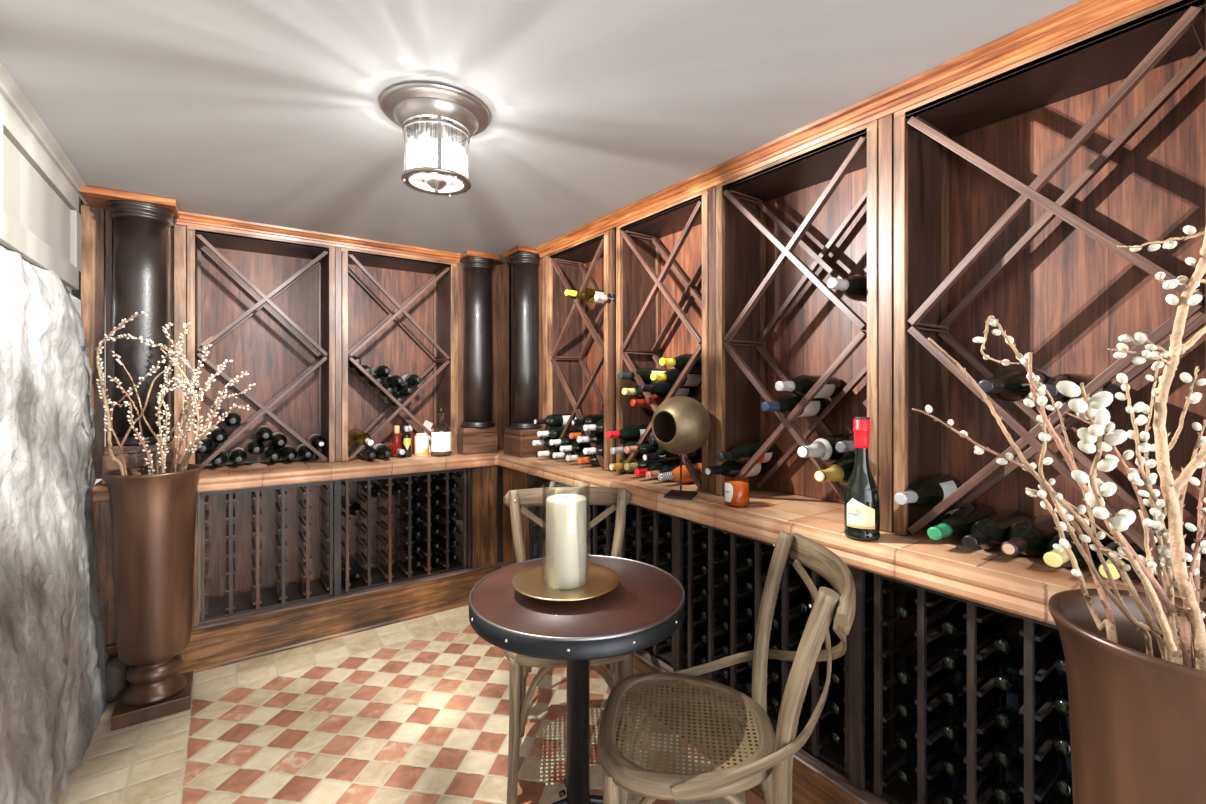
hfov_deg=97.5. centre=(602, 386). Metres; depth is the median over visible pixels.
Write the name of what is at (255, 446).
wine bottle
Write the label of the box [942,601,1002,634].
bottle
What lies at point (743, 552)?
bottle
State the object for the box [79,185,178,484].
column
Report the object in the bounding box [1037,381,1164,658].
branch
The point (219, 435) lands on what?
wine bottle
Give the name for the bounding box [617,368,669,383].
wine bottle
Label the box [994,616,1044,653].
bottle
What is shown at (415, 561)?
bottle
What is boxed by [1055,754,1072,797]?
bottle
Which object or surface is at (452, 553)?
bottle
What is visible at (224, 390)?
branch
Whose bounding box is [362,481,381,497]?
bottle
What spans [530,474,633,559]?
rack
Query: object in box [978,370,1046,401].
wine bottle
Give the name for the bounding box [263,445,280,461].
wine bottle
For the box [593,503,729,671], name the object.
rack
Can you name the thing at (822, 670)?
bottle
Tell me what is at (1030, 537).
wine bottle
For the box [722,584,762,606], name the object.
bottle
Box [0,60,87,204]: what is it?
trim
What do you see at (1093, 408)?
branch
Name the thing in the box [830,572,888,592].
bottle
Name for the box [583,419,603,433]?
wine bottle
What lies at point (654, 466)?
wine bottle
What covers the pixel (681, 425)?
bronze ornament
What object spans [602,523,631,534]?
bottle
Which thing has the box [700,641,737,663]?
bottle
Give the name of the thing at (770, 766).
bistro chair
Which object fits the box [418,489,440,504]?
bottle
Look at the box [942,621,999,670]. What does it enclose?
bottle
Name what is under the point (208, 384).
branch
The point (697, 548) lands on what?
bottle
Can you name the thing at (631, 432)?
wine bottle
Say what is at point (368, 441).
wine bottle
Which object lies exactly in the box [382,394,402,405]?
wine bottle
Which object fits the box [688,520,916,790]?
rack
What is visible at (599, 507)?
bottle
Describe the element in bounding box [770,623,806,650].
bottle
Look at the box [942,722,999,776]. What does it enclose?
bottle
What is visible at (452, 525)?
bottle
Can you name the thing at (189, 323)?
branch
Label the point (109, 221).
board
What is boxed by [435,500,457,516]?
bottle
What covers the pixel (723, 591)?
bottle
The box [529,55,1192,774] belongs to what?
wall
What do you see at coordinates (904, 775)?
bottle
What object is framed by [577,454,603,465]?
wine bottle
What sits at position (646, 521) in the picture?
bottle
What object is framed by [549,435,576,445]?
wine bottle
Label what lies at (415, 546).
bottle
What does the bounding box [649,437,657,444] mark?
wine bottle
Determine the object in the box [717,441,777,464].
wine bottle
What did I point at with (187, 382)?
branch
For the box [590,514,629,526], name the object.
bottle
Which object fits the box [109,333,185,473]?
branch
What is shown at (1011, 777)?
bottle
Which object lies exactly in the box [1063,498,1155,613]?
branch
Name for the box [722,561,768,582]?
bottle
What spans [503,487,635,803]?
bistro chair
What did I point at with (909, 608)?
bottle
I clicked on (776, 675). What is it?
bottle
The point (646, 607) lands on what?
bistro table
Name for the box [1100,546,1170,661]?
branch
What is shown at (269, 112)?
ceiling
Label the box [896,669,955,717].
bottle
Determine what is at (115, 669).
stone block
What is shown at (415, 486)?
bottle
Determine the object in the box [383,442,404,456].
wine bottle
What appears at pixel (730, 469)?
wine bottle
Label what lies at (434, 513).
bottle
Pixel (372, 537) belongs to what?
rack
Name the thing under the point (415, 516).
bottle
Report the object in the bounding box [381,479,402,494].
bottle
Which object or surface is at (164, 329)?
branch
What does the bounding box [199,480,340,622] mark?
rack
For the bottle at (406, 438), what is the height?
0.183 m
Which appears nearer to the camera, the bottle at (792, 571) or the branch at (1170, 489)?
the branch at (1170, 489)
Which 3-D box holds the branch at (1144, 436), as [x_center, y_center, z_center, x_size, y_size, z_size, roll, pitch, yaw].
[0.821,0.309,0.778,0.050,0.699,0.062,0,0,-2]
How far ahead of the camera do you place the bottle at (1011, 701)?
1.24 m
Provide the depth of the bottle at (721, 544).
1.97 m
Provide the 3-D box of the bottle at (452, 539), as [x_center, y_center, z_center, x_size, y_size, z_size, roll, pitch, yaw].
[-0.957,0.930,3.266,0.071,0.069,0.285,0,0,-35]
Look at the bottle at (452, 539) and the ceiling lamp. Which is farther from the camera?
the bottle at (452, 539)
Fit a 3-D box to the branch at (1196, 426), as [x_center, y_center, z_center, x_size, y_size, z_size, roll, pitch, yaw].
[0.796,0.206,0.712,0.054,0.324,0.025,0,0,-8]
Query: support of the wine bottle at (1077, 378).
in the wine rack at (1021, 220)
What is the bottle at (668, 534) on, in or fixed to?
in the rack at (676, 654)
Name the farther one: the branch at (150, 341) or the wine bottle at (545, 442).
the wine bottle at (545, 442)
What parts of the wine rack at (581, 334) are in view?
panel, rail, panel, panel, post, panel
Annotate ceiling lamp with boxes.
[379,81,490,196]
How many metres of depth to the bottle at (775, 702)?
1.70 m
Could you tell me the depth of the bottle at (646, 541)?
2.30 m
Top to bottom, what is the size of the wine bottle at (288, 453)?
0.075 m
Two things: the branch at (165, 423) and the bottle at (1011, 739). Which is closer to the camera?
the bottle at (1011, 739)
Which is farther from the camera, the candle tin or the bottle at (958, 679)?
the candle tin
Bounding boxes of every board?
[81,200,104,478]
[106,209,112,445]
[168,219,173,437]
[174,224,185,463]
[457,261,508,448]
[511,258,542,428]
[543,255,547,456]
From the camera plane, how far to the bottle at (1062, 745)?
1.13 m
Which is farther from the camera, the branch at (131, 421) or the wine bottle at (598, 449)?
the wine bottle at (598, 449)
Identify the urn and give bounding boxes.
[102,464,203,730]
[1048,589,1205,803]
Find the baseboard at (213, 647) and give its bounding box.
[105,561,888,803]
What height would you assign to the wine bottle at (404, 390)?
0.075 m
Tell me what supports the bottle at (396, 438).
on the countertop
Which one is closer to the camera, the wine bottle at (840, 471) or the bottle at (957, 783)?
the bottle at (957, 783)
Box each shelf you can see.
[200,577,333,622]
[341,556,466,592]
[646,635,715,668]
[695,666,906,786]
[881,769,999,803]
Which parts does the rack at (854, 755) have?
rail, post, panel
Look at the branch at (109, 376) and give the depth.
2.12 m
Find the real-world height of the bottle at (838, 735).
0.071 m
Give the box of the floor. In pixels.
[58,605,893,803]
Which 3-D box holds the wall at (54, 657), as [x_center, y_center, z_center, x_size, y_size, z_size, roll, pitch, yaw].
[-1.076,0.235,0.584,0.285,2.130,5.000,0,0,-35]
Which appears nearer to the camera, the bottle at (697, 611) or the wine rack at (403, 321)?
the bottle at (697, 611)
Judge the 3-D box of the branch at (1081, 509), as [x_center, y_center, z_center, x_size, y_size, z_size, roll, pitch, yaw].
[0.659,0.270,0.788,0.306,0.696,0.032,0,0,21]
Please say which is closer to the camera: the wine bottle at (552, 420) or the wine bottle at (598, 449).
the wine bottle at (598, 449)
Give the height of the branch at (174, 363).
0.382 m
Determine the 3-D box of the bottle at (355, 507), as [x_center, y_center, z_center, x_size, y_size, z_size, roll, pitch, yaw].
[-1.396,0.673,2.954,0.071,0.069,0.285,0,0,-35]
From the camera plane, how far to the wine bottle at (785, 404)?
1.80 m
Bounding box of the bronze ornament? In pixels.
[651,396,710,499]
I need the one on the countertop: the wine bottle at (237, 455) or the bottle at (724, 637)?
the wine bottle at (237, 455)
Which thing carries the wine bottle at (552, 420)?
on the wine bottle at (554, 432)
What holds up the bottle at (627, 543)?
in the rack at (676, 654)
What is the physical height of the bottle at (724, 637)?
0.071 m
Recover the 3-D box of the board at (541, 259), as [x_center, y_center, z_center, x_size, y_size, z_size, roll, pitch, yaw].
[-0.459,-0.209,3.332,0.020,1.239,0.500,0,0,-35]
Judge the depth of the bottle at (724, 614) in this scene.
1.97 m
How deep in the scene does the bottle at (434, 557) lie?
3.15 m
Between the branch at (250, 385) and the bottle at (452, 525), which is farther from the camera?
the bottle at (452, 525)
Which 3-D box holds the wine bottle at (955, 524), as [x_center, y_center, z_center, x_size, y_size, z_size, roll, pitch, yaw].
[0.958,0.369,1.421,0.299,0.083,0.082,0,0,-34]
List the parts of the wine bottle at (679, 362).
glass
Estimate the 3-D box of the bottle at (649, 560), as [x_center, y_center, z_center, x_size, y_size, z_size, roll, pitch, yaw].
[0.247,0.759,2.363,0.285,0.071,0.069,0,0,-35]
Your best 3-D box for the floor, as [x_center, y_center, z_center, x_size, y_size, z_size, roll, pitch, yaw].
[-0.150,1.350,1.244,3.000,0.100,5.400,0,0,-35]
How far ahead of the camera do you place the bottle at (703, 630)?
2.15 m
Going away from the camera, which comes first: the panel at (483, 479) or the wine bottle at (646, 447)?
the wine bottle at (646, 447)
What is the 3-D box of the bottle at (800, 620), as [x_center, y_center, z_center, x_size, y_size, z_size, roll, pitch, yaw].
[0.664,0.759,1.778,0.285,0.071,0.069,0,0,-35]
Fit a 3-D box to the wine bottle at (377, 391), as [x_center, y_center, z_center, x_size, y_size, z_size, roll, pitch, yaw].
[-1.324,0.020,3.200,0.076,0.075,0.299,0,0,-34]
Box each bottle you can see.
[196,437,213,453]
[210,427,227,443]
[210,449,227,465]
[224,411,240,426]
[229,447,246,464]
[247,438,263,454]
[255,425,272,440]
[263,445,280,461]
[270,432,287,447]
[279,445,296,460]
[295,443,313,458]
[306,433,325,448]
[342,497,360,514]
[342,556,360,578]
[348,356,360,369]
[351,365,370,377]
[358,444,376,459]
[362,375,381,386]
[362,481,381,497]
[364,438,373,445]
[370,365,390,377]
[371,443,390,458]
[373,384,392,396]
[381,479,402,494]
[382,375,403,386]
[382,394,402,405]
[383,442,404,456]
[392,384,412,396]
[392,425,400,444]
[400,477,421,492]
[400,491,421,507]
[400,505,421,521]
[400,519,421,536]
[400,533,421,551]
[400,547,421,566]
[401,374,421,385]
[401,426,411,456]
[408,423,414,453]
[418,475,440,490]
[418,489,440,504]
[418,502,440,519]
[418,516,440,533]
[418,530,440,548]
[418,544,440,563]
[435,474,458,488]
[435,487,458,502]
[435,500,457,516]
[435,514,458,530]
[435,527,458,545]
[435,541,457,559]
[532,436,554,447]
[534,413,577,426]
[537,425,582,438]
[538,446,564,458]
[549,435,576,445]
[552,451,576,458]
[560,441,591,453]
[565,289,603,303]
[566,450,589,463]
[569,430,594,438]
[572,414,603,425]
[577,431,603,443]
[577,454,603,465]
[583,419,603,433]
[583,442,603,456]
[590,505,605,509]
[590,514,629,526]
[590,526,605,537]
[594,292,615,306]
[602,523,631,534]
[602,541,631,553]
[603,505,647,516]
[606,424,653,440]
[609,456,642,472]
[610,441,640,456]
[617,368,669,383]
[622,384,652,398]
[624,440,660,455]
[624,457,657,470]
[630,394,664,410]
[631,514,665,527]
[631,533,671,546]
[632,545,671,564]
[634,462,678,478]
[638,381,695,397]
[643,447,699,463]
[645,460,700,480]
[648,519,687,532]
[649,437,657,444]
[650,368,701,385]
[658,463,701,482]
[659,354,701,372]
[659,557,703,573]
[665,524,715,539]
[665,537,715,560]
[665,621,715,645]
[683,576,715,602]
[683,596,715,623]
[700,536,742,550]
[700,554,744,573]
[700,577,750,596]
[700,599,752,620]
[700,618,744,643]
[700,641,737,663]
[705,461,767,477]
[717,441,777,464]
[722,538,765,558]
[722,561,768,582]
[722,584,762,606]
[722,604,754,630]
[722,627,753,655]
[722,664,751,679]
[745,545,772,566]
[745,569,799,591]
[745,589,799,616]
[745,613,795,642]
[745,636,781,667]
[745,661,781,693]
[761,394,826,416]
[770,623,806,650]
[770,661,819,681]
[770,689,811,708]
[772,597,810,628]
[775,374,840,397]
[776,571,826,601]
[789,563,810,574]
[797,433,853,461]
[798,584,838,612]
[798,608,836,639]
[805,658,844,696]
[814,456,854,484]
[819,635,844,666]
[827,275,866,301]
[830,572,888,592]
[830,640,888,684]
[830,667,888,714]
[830,694,888,744]
[831,587,888,623]
[835,434,855,455]
[844,417,880,540]
[894,474,961,507]
[896,589,957,618]
[896,635,953,684]
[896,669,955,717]
[896,702,948,750]
[896,735,948,783]
[927,502,996,540]
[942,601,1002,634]
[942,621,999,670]
[942,652,1000,705]
[942,686,998,740]
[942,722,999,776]
[942,759,1000,803]
[962,510,1029,549]
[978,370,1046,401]
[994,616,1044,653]
[994,637,1056,691]
[994,672,1056,729]
[994,709,1058,767]
[994,752,1059,803]
[1000,515,1063,555]
[1000,773,1058,803]
[1043,373,1105,403]
[1043,522,1111,567]
[1055,640,1066,674]
[1055,674,1068,715]
[1055,714,1070,756]
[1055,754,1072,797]
[1097,532,1157,579]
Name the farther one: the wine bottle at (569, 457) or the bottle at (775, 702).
the wine bottle at (569, 457)
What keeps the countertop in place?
attached to the wall at (899, 762)
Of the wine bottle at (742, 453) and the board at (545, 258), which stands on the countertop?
the board at (545, 258)
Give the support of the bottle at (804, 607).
in the rack at (854, 755)
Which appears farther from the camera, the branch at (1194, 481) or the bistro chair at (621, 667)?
the bistro chair at (621, 667)
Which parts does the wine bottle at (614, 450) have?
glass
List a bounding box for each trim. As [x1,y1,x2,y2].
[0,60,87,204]
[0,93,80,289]
[177,211,460,263]
[535,0,1166,257]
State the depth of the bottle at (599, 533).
2.78 m
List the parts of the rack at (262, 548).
rail, post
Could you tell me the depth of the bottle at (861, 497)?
1.43 m
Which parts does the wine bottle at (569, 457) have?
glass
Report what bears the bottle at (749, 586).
in the rack at (854, 755)
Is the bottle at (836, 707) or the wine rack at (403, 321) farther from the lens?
the wine rack at (403, 321)
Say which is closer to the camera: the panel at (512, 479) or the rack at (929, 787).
the rack at (929, 787)
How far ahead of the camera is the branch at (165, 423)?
2.15 m
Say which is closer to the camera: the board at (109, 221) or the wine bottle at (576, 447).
the board at (109, 221)
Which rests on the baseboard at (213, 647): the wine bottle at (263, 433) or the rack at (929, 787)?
the rack at (929, 787)
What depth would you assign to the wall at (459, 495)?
3.67 m
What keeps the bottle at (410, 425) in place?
on the countertop
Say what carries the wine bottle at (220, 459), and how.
on the countertop
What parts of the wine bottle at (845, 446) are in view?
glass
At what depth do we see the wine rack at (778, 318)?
1.92 m
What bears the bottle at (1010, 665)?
in the rack at (929, 787)
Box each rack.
[187,226,341,466]
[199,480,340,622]
[341,247,457,460]
[341,468,470,592]
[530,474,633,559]
[547,229,615,470]
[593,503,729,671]
[616,186,715,493]
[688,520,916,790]
[716,114,893,531]
[873,573,1072,803]
[894,0,1205,590]
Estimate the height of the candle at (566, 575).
0.294 m
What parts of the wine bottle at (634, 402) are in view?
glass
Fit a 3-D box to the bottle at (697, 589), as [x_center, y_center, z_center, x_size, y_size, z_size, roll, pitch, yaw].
[0.373,0.845,2.187,0.285,0.071,0.069,0,0,-35]
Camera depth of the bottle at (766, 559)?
1.80 m
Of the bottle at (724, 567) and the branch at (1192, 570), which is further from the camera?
the bottle at (724, 567)
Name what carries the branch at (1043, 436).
in the urn at (1137, 718)
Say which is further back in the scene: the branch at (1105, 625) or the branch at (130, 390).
the branch at (130, 390)
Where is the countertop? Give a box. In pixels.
[92,449,1205,624]
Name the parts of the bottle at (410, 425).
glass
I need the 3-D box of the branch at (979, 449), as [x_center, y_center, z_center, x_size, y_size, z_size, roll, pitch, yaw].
[0.638,0.323,0.823,0.279,0.589,0.055,0,0,23]
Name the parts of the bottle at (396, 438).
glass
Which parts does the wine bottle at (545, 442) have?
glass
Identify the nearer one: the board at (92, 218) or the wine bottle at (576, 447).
the board at (92, 218)
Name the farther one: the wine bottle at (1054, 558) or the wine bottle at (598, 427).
the wine bottle at (598, 427)
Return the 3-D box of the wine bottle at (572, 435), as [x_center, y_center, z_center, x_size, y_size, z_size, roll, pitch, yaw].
[-0.047,0.256,2.830,0.299,0.076,0.076,0,0,-34]
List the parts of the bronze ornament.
rod, globe, plate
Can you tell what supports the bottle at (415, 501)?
in the rack at (372, 537)
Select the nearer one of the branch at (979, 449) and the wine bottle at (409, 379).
the branch at (979, 449)
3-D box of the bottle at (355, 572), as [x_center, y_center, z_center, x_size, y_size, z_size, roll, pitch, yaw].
[-1.396,1.016,2.954,0.071,0.069,0.285,0,0,-35]
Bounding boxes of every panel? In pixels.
[92,493,197,644]
[471,465,496,568]
[503,467,528,565]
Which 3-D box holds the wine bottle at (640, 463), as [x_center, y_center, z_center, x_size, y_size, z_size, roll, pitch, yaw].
[0.223,0.355,2.452,0.299,0.077,0.075,0,0,-36]
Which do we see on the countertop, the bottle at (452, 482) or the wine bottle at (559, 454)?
the wine bottle at (559, 454)
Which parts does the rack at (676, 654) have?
rail, post, panel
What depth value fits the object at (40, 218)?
1.73 m
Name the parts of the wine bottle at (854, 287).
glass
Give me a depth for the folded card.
3.32 m
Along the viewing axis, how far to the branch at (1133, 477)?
0.75 m
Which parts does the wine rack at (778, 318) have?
panel, panel, rail, panel, post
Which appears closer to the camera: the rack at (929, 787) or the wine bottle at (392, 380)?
the rack at (929, 787)
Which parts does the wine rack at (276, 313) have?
panel, rail, panel, panel, post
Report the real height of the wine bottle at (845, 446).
0.076 m
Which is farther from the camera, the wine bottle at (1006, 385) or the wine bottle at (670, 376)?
the wine bottle at (670, 376)
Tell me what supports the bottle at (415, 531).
in the rack at (372, 537)
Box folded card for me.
[423,420,433,452]
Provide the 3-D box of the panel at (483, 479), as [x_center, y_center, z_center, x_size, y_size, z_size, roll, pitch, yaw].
[-0.724,0.788,3.235,0.160,0.612,0.025,0,0,-35]
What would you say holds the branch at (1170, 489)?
in the urn at (1137, 718)
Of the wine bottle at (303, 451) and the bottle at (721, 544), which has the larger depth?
the wine bottle at (303, 451)
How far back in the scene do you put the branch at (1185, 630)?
0.68 m
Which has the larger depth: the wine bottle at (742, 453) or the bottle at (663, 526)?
the bottle at (663, 526)
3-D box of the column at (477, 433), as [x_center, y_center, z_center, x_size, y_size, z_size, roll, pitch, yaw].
[-0.800,-0.208,3.347,0.238,1.241,0.220,0,0,-35]
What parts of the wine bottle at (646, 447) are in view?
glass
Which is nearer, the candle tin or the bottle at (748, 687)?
the bottle at (748, 687)
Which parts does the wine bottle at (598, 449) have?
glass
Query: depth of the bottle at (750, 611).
1.81 m
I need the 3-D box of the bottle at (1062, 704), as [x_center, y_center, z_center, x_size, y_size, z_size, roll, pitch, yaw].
[1.082,0.673,1.192,0.285,0.071,0.069,0,0,-35]
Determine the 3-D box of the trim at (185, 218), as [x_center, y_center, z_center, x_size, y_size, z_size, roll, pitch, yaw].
[-1.455,-0.800,2.904,1.380,0.057,0.046,0,0,-35]
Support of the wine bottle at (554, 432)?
in the wine rack at (581, 334)
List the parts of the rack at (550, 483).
rail, post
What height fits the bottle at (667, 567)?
0.071 m
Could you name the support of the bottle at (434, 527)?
in the rack at (372, 537)
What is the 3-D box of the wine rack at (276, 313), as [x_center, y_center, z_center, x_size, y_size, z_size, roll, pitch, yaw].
[-1.801,-0.180,2.845,0.673,1.183,0.338,0,0,-35]
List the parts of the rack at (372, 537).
panel, rail, post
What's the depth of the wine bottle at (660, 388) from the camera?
2.33 m
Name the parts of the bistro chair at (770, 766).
leg, leg, seat frame, cane seat, post, post, rail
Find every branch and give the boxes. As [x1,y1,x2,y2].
[95,311,147,474]
[108,375,153,472]
[108,401,154,473]
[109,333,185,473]
[110,350,174,474]
[111,350,159,473]
[115,361,176,455]
[155,322,191,473]
[155,380,184,472]
[158,377,194,471]
[160,347,202,470]
[162,322,203,471]
[163,344,211,445]
[174,359,232,471]
[182,403,249,470]
[184,383,255,470]
[186,371,248,469]
[912,405,1117,642]
[928,338,1170,652]
[972,316,1152,655]
[1020,352,1193,667]
[1025,488,1115,642]
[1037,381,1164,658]
[1056,381,1176,651]
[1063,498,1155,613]
[1065,412,1181,650]
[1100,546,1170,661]
[1108,225,1205,670]
[1115,373,1181,664]
[1135,366,1180,636]
[1138,510,1178,663]
[1177,507,1205,667]
[1179,419,1205,665]
[1185,436,1205,605]
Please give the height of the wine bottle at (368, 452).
0.075 m
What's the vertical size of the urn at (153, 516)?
0.964 m
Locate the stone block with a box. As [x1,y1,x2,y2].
[105,656,127,702]
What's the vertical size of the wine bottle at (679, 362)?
0.083 m
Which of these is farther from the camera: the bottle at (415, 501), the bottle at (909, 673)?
the bottle at (415, 501)
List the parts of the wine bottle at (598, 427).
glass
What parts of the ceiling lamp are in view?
bulb, ceiling plate, bulb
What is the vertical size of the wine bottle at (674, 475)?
0.082 m
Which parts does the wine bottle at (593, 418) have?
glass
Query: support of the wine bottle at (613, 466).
on the countertop
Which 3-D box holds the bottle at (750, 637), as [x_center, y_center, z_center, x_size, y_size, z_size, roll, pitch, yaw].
[0.604,0.845,1.862,0.285,0.071,0.069,0,0,-35]
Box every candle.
[512,494,619,600]
[725,481,748,505]
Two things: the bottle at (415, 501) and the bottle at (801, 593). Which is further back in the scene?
the bottle at (415, 501)
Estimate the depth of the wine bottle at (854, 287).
1.59 m
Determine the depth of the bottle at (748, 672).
1.88 m
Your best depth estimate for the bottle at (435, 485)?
3.15 m
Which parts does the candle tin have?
lid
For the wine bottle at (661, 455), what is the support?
on the wine bottle at (664, 468)
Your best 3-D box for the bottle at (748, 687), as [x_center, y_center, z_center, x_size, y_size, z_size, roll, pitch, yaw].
[0.604,1.016,1.862,0.285,0.071,0.069,0,0,-35]
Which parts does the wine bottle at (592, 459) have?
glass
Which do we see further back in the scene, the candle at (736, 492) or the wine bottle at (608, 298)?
the wine bottle at (608, 298)
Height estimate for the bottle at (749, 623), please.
0.071 m
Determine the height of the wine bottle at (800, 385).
0.081 m
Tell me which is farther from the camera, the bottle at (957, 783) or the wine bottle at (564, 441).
the wine bottle at (564, 441)
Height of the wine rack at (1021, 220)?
1.183 m
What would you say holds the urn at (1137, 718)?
on the floor
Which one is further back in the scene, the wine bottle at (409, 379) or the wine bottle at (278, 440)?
the wine bottle at (409, 379)
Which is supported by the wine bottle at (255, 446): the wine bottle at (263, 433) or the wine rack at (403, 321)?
the wine bottle at (263, 433)
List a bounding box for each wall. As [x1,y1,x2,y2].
[0,210,108,803]
[73,220,510,623]
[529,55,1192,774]
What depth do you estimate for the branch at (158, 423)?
2.08 m
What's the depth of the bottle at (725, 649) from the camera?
1.89 m
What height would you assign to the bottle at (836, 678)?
0.071 m
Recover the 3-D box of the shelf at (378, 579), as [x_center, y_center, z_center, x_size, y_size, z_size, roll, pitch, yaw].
[-1.171,1.088,3.120,0.690,0.012,0.270,0,0,-35]
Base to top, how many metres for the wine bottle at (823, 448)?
0.087 m
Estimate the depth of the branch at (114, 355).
2.20 m
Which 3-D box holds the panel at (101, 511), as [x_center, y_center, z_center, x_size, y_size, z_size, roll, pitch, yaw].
[-2.030,0.788,2.314,0.410,0.612,0.030,0,0,-35]
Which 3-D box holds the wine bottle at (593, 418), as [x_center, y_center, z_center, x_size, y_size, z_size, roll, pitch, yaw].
[-0.033,0.182,2.811,0.299,0.075,0.076,0,0,-35]
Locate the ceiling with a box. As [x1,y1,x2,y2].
[0,0,1081,273]
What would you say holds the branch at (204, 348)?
in the urn at (153, 516)
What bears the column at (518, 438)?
on the countertop
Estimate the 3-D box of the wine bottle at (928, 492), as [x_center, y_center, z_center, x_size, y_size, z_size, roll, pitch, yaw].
[0.908,0.300,1.490,0.299,0.083,0.082,0,0,-36]
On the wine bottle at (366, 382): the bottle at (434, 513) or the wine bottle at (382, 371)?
the wine bottle at (382, 371)
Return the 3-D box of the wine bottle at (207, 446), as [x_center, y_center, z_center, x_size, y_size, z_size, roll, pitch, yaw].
[-2.033,0.301,2.695,0.076,0.075,0.299,0,0,-34]
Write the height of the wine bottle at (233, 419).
0.075 m
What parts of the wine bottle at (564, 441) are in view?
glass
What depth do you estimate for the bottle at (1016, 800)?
1.27 m
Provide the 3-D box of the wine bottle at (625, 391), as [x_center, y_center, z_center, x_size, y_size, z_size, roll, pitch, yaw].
[0.213,0.022,2.465,0.299,0.076,0.076,0,0,-37]
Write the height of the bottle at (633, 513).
0.071 m
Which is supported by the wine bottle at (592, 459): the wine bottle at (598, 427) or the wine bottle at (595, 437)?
the wine bottle at (595, 437)
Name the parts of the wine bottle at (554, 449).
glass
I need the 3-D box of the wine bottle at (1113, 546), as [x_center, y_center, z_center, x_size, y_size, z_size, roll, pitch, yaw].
[1.144,0.375,1.159,0.298,0.075,0.075,1,0,-37]
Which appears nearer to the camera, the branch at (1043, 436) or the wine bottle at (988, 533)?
the branch at (1043, 436)
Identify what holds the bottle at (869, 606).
in the rack at (854, 755)
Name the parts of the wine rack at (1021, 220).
panel, rail, panel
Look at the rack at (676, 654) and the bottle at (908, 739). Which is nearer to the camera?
the bottle at (908, 739)
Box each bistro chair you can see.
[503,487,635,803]
[597,531,855,803]
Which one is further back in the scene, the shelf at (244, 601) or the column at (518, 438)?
the column at (518, 438)
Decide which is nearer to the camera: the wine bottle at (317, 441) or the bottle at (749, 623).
the bottle at (749, 623)
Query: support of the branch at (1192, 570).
in the urn at (1137, 718)
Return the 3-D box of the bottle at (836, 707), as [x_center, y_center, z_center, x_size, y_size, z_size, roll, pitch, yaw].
[0.783,0.930,1.610,0.285,0.071,0.069,0,0,-35]
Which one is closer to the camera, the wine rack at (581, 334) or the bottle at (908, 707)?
the bottle at (908, 707)
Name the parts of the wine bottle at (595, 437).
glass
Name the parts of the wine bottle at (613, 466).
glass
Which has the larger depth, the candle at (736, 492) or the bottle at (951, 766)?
the candle at (736, 492)
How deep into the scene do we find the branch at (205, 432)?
2.09 m
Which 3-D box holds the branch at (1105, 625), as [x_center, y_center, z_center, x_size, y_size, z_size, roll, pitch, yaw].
[0.670,0.377,0.739,0.188,0.480,0.062,0,0,-26]
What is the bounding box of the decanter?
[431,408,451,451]
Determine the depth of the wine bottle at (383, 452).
3.00 m
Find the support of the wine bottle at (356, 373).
in the wine rack at (403, 321)
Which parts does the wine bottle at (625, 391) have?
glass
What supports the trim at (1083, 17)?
attached to the ceiling
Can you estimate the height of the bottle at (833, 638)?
0.071 m
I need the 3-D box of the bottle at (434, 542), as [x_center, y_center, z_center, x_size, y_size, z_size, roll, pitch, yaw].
[-1.045,0.930,3.204,0.071,0.069,0.285,0,0,-35]
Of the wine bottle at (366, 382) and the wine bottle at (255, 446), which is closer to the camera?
the wine bottle at (255, 446)
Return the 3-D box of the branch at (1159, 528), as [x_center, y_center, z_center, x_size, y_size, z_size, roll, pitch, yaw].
[0.768,0.309,0.740,0.073,0.658,0.034,0,0,42]
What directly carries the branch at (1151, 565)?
in the urn at (1137, 718)
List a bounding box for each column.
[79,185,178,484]
[457,250,499,454]
[503,245,542,457]
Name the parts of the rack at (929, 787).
rail, panel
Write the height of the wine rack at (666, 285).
1.183 m
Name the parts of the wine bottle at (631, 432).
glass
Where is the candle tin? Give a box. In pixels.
[414,433,428,455]
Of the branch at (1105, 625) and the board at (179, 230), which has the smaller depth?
the branch at (1105, 625)
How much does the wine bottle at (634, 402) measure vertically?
0.081 m
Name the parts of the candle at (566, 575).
brass dish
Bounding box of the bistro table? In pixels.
[469,555,685,803]
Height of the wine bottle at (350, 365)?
0.075 m
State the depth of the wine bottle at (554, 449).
2.98 m
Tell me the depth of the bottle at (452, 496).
3.21 m
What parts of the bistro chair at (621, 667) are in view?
leg, post, rail, seat frame, post, leg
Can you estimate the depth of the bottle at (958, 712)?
1.33 m
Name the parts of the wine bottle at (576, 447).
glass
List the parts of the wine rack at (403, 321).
panel, rail, panel, panel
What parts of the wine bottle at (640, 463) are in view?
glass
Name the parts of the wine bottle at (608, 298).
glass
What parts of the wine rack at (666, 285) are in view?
panel, panel, rail, panel, post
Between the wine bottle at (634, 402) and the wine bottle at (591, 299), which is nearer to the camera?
the wine bottle at (634, 402)
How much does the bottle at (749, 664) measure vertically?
0.071 m
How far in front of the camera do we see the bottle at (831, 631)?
1.64 m
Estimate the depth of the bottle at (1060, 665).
1.12 m
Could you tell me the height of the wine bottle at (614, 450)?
0.076 m
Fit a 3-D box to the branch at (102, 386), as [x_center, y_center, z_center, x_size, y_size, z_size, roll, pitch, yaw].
[-1.926,0.149,2.099,0.221,0.899,0.067,0,0,13]
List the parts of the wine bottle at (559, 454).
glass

